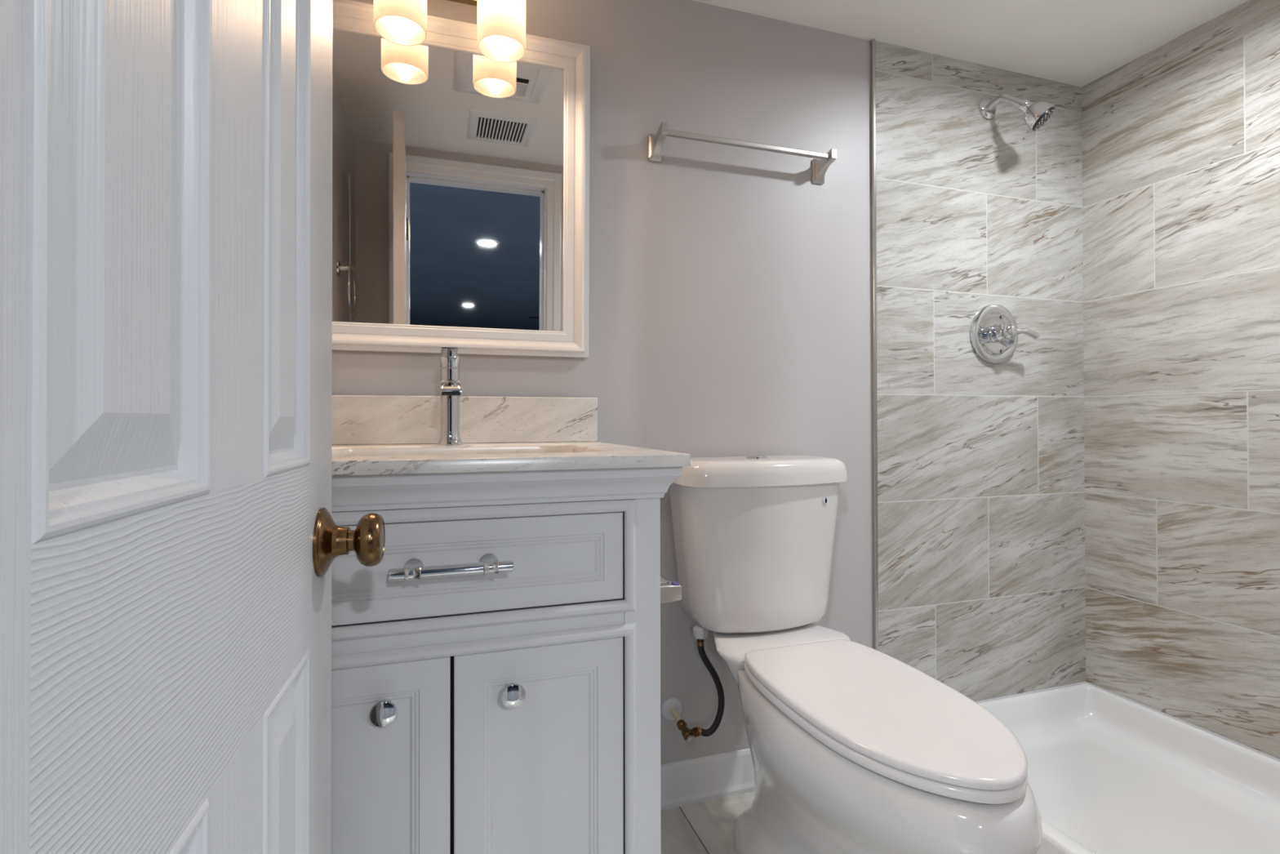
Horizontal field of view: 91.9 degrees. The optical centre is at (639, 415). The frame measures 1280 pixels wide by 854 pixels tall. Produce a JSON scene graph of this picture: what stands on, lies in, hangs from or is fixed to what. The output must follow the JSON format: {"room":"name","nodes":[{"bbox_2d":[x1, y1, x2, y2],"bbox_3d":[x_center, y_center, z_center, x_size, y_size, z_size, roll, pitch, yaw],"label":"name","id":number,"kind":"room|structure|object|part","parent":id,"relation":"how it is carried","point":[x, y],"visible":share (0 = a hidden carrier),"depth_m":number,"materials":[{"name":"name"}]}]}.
{"room":"bathroom","nodes":[
{"label":"bathroom","id":0,"kind":"room"},
{"bbox_2d":[660,791,755,853],"bbox_3d":[0.548,1.013,0.979,2.494,0.100,1.567,0,0,-18],"label":"floor","id":1,"kind":"structure","parent":0,"point":[707,827],"depth_m":1.46,"materials":[{"name":"tile"}]},
{"bbox_2d":[331,466,682,853],"bbox_3d":[-0.336,0.522,1.100,0.661,0.888,0.589,0,0,-18],"label":"vanity cabinet","id":2,"kind":"object","parent":1,"relation":"on","point":[495,676],"visible":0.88,"depth_m":0.88,"materials":[{"name":"white paint"}]},
{"bbox_3d":[-0.340,0.390,0.823,0.034,0.034,0.035,0,0,-18],"label":"knob","id":3,"kind":"part","parent":2,"relation":"part of","materials":[{"name":"silver metal"}]},
{"bbox_3d":[-0.382,0.591,0.828,0.245,0.513,0.018,0,0,-18],"label":"cabinet door","id":4,"kind":"part","parent":2,"relation":"part of","materials":[{"name":"white paint"}]},
{"bbox_3d":[-0.264,0.212,0.870,0.496,0.131,0.018,0,0,-18],"label":"drawer","id":5,"kind":"part","parent":2,"relation":"part of","materials":[{"name":"white paint"}]},
{"bbox_3d":[-0.261,0.212,0.862,0.534,0.169,0.022,0,0,-18],"label":"bead moulding","id":6,"kind":"part","parent":2,"relation":"part of","materials":[{"name":"white paint"}]},
{"bbox_3d":[-0.261,0.591,0.859,0.534,0.552,0.022,0,0,-18],"label":"bead moulding","id":7,"kind":"part","parent":2,"relation":"part of","materials":[{"name":"white paint"}]},
{"bbox_3d":[-0.339,0.104,1.111,0.661,0.049,0.574,0,0,-18],"label":"cornice","id":8,"kind":"part","parent":2,"relation":"part of","materials":[{"name":"white paint"}]},
{"bbox_2d":[331,441,690,475],"bbox_3d":[-0.339,0.125,1.105,0.680,0.130,0.588,0,0,-18],"label":"countertop","id":9,"kind":"structure","parent":2,"relation":"on","point":[371,459],"depth_m":0.90,"materials":[{"name":"stone"}]},
{"bbox_2d":[436,346,463,445],"bbox_3d":[-0.382,-0.037,1.248,0.054,0.195,0.145,0,0,-18],"label":"faucet","id":10,"kind":"object","parent":9,"relation":"on","point":[451,384],"visible":1,"depth_m":1.27,"materials":[{"name":"silver metal"}]},
{"bbox_3d":[-0.386,-0.117,1.260,0.040,0.034,0.109,0,0,-18],"label":"lever handle","id":11,"kind":"part","parent":10,"relation":"part of","materials":[{"name":"silver metal"}]},
{"bbox_3d":[-0.378,-0.056,1.234,0.041,0.030,0.114,0,0,-18],"label":"spout","id":12,"kind":"part","parent":10,"relation":"part of","materials":[{"name":"silver metal"}]},
{"bbox_3d":[-0.180,0.391,0.875,0.034,0.034,0.035,0,0,-18],"label":"knob","id":13,"kind":"part","parent":2,"relation":"part of","materials":[{"name":"silver metal"}]},
{"bbox_3d":[-0.144,0.591,0.905,0.246,0.513,0.018,0,0,-18],"label":"cabinet door","id":14,"kind":"part","parent":2,"relation":"part of","materials":[{"name":"white paint"}]},
{"bbox_2d":[660,574,681,604],"bbox_3d":[0.016,0.295,1.100,0.058,0.044,0.186,0,0,-18],"label":"toilet paper holder","id":15,"kind":"object","parent":2,"relation":"attached to","point":[670,591],"visible":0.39,"depth_m":1.02,"materials":[{"name":"silver metal"}]},
{"bbox_2d":[669,454,1042,853],"bbox_3d":[0.376,0.529,1.196,0.420,0.872,0.829,0,0,-18],"label":"toilet","id":16,"kind":"object","parent":1,"relation":"on","point":[855,748],"visible":0.99,"depth_m":1.13,"materials":[{"name":"ceramic"}]},
{"bbox_3d":[0.282,0.326,1.485,0.386,0.334,0.208,0,0,-18],"label":"tank","id":17,"kind":"part","parent":16,"relation":"part of","materials":[{"name":"ceramic"}]},
{"bbox_3d":[0.282,0.129,1.484,0.420,0.058,0.230,0,0,-18],"label":"tank lid","id":18,"kind":"part","parent":16,"relation":"part of","materials":[{"name":"ceramic"}]},
{"bbox_3d":[0.411,0.508,1.069,0.309,0.017,0.526,0,0,-18],"label":"seat","id":19,"kind":"part","parent":16,"relation":"part of","materials":[{"name":"plastic"}]},
{"bbox_3d":[0.411,0.490,1.070,0.308,0.015,0.524,0,0,-18],"label":"seat lid","id":20,"kind":"part","parent":16,"relation":"part of","materials":[{"name":"plastic"}]},
{"bbox_2d":[974,681,1279,853],"bbox_3d":[1.256,0.904,1.218,0.800,0.118,1.344,0,0,-18],"label":"shower pan","id":21,"kind":"object","parent":1,"relation":"on","point":[1109,772],"visible":0.54,"depth_m":1.59,"materials":[{"name":"white plastic"}]},
{"bbox_2d":[332,0,1085,764],"bbox_3d":[0.320,-0.045,1.683,2.494,2.029,0.104,0,0,-18],"label":"wall","id":22,"kind":"structure","parent":0,"point":[730,305],"depth_m":1.72,"materials":[{"name":"paint"}]},
{"bbox_2d":[373,0,525,62],"bbox_3d":[-0.400,-0.887,1.318,0.302,0.215,0.166,0,0,-18],"label":"vanity light","id":23,"kind":"object","parent":22,"relation":"attached to","point":[501,24],"visible":1,"depth_m":1.28,"materials":[{"name":"white glass"}]},
{"bbox_3d":[-0.486,-0.842,1.256,0.101,0.126,0.101,0,0,-18],"label":"lamp shade","id":24,"kind":"part","parent":23,"relation":"part of","materials":[{"name":"white glass"}]},
{"bbox_3d":[-0.422,-0.964,1.387,0.284,0.060,0.022,0,0,-18],"label":"plate","id":25,"kind":"part","parent":23,"relation":"part of","materials":[{"name":"brown metal"}]},
{"bbox_3d":[-0.294,-0.842,1.318,0.101,0.126,0.101,0,0,-18],"label":"lamp shade","id":26,"kind":"part","parent":23,"relation":"part of","materials":[{"name":"white glass"}]},
{"bbox_2d":[332,0,590,357],"bbox_3d":[-0.423,-0.503,1.366,0.635,0.730,0.028,0,1,-18],"label":"wall mirror","id":27,"kind":"object","parent":22,"relation":"attached to","point":[460,175],"visible":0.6,"depth_m":1.37,"materials":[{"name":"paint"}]},
{"bbox_2d":[332,395,597,444],"bbox_3d":[-0.427,0.009,1.377,0.680,0.105,0.020,0,0,-18],"label":"backsplash","id":28,"kind":"structure","parent":22,"relation":"attached to","point":[357,420],"depth_m":1.38,"materials":[{"name":"stone"}]},
{"bbox_2d":[661,697,699,746],"bbox_3d":[0.100,0.735,1.487,0.056,0.059,0.128,0,0,-18],"label":"supply valve","id":29,"kind":"object","parent":22,"relation":"attached to","point":[671,709],"visible":1,"depth_m":1.51,"materials":[{"name":"gold metal"}]},
{"bbox_3d":[0.081,0.734,1.545,0.055,0.055,0.007,0,0,-18],"label":"wall plate","id":30,"kind":"part","parent":29,"relation":"part of","materials":[{"name":"white plastic"}]},
{"bbox_3d":[0.118,0.752,1.436,0.024,0.024,0.019,0,0,-18],"label":"valve knob","id":31,"kind":"part","parent":29,"relation":"part of","materials":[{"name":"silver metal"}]},
{"bbox_2d":[693,624,724,736],"bbox_3d":[0.163,0.623,1.458,0.080,0.263,0.046,0,0,-18],"label":"supply hose","id":32,"kind":"object","parent":29,"relation":"attached to","point":[700,633],"visible":1,"depth_m":1.45,"materials":[{"name":"black rubber"}]},
{"bbox_2d":[660,748,755,810],"bbox_3d":[0.264,0.918,1.597,0.824,0.102,0.019,0,0,-18],"label":"baseboard","id":33,"kind":"structure","parent":22,"relation":"attached to","point":[715,776],"depth_m":1.56,"materials":[{"name":"white paint"}]},
{"bbox_2d":[647,122,836,184],"bbox_3d":[0.273,-0.666,1.583,0.510,0.066,0.075,0,0,-18],"label":"towel bar","id":34,"kind":"object","parent":22,"relation":"attached to","point":[820,166],"visible":1,"depth_m":1.55,"materials":[{"name":"silver metal"}]},
{"bbox_3d":[0.048,-0.667,1.510,0.038,0.066,0.075,0,0,-18],"label":"wall post","id":35,"kind":"part","parent":34,"relation":"part of","materials":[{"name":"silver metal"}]},
{"bbox_3d":[0.497,-0.666,1.656,0.038,0.066,0.075,0,0,-18],"label":"wall post","id":36,"kind":"part","parent":34,"relation":"part of","materials":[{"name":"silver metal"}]},
{"bbox_2d":[870,38,878,650],"bbox_3d":[0.659,-0.046,1.737,0.010,2.029,0.011,0,0,-18],"label":"trim","id":37,"kind":"structure","parent":22,"relation":"attached to","point":[873,55],"depth_m":1.73,"materials":[{"name":"metal"}]},
{"bbox_2d":[969,303,1039,364],"bbox_3d":[1.083,-0.247,1.838,0.186,0.181,0.076,0,0,-18],"label":"shower valve","id":38,"kind":"object","parent":22,"relation":"attached to","point":[994,332],"visible":1,"depth_m":1.85,"materials":[{"name":"silver metal"}]},
{"bbox_3d":[1.078,-0.247,1.847,0.055,0.055,0.042,0,0,-18],"label":"valve stem","id":39,"kind":"part","parent":38,"relation":"part of","materials":[{"name":"silver metal"}]},
{"bbox_3d":[1.122,-0.247,1.827,0.120,0.047,0.027,0,0,-16],"label":"valve lever","id":40,"kind":"part","parent":38,"relation":"part of","materials":[{"name":"silver metal"}]},
{"bbox_2d":[978,93,1054,131],"bbox_3d":[1.101,-0.886,1.800,0.076,0.150,0.191,0,-1,-31],"label":"shower","id":41,"kind":"object","parent":22,"relation":"attached to","point":[1036,115],"visible":1,"depth_m":1.76,"materials":[{"name":"silver metal"}]},
{"bbox_3d":[1.072,-0.914,1.816,0.024,0.065,0.117,0,0,-23],"label":"shower arm","id":42,"kind":"part","parent":41,"relation":"part of","materials":[{"name":"silver metal"}]},
{"bbox_2d":[692,0,1248,87],"bbox_3d":[0.544,-1.105,0.996,2.494,0.080,1.567,0,0,-18],"label":"ceiling","id":43,"kind":"structure","parent":0,"point":[1075,42],"depth_m":1.68,"materials":[{"name":"paint"}]},
{"bbox_2d":[1081,0,1279,759],"bbox_3d":[1.683,-0.050,1.363,0.100,2.029,1.348,0,0,-18],"label":"wall","id":44,"kind":"structure","parent":0,"point":[1181,140],"depth_m":1.72,"materials":[{"name":"tile"}]},
{"bbox_3d":[0.771,-0.057,0.297,2.494,2.029,0.115,0,0,-18],"label":"wall","id":45,"kind":"structure","parent":0,"visible":0},
{"bbox_2d":[0,0,385,853],"bbox_3d":[-0.259,-0.005,0.365,0.145,1.907,0.573,0,0,-16],"label":"door","id":46,"kind":"structure","parent":45,"relation":"in","point":[171,540],"depth_m":0.28,"materials":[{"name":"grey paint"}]}
]}

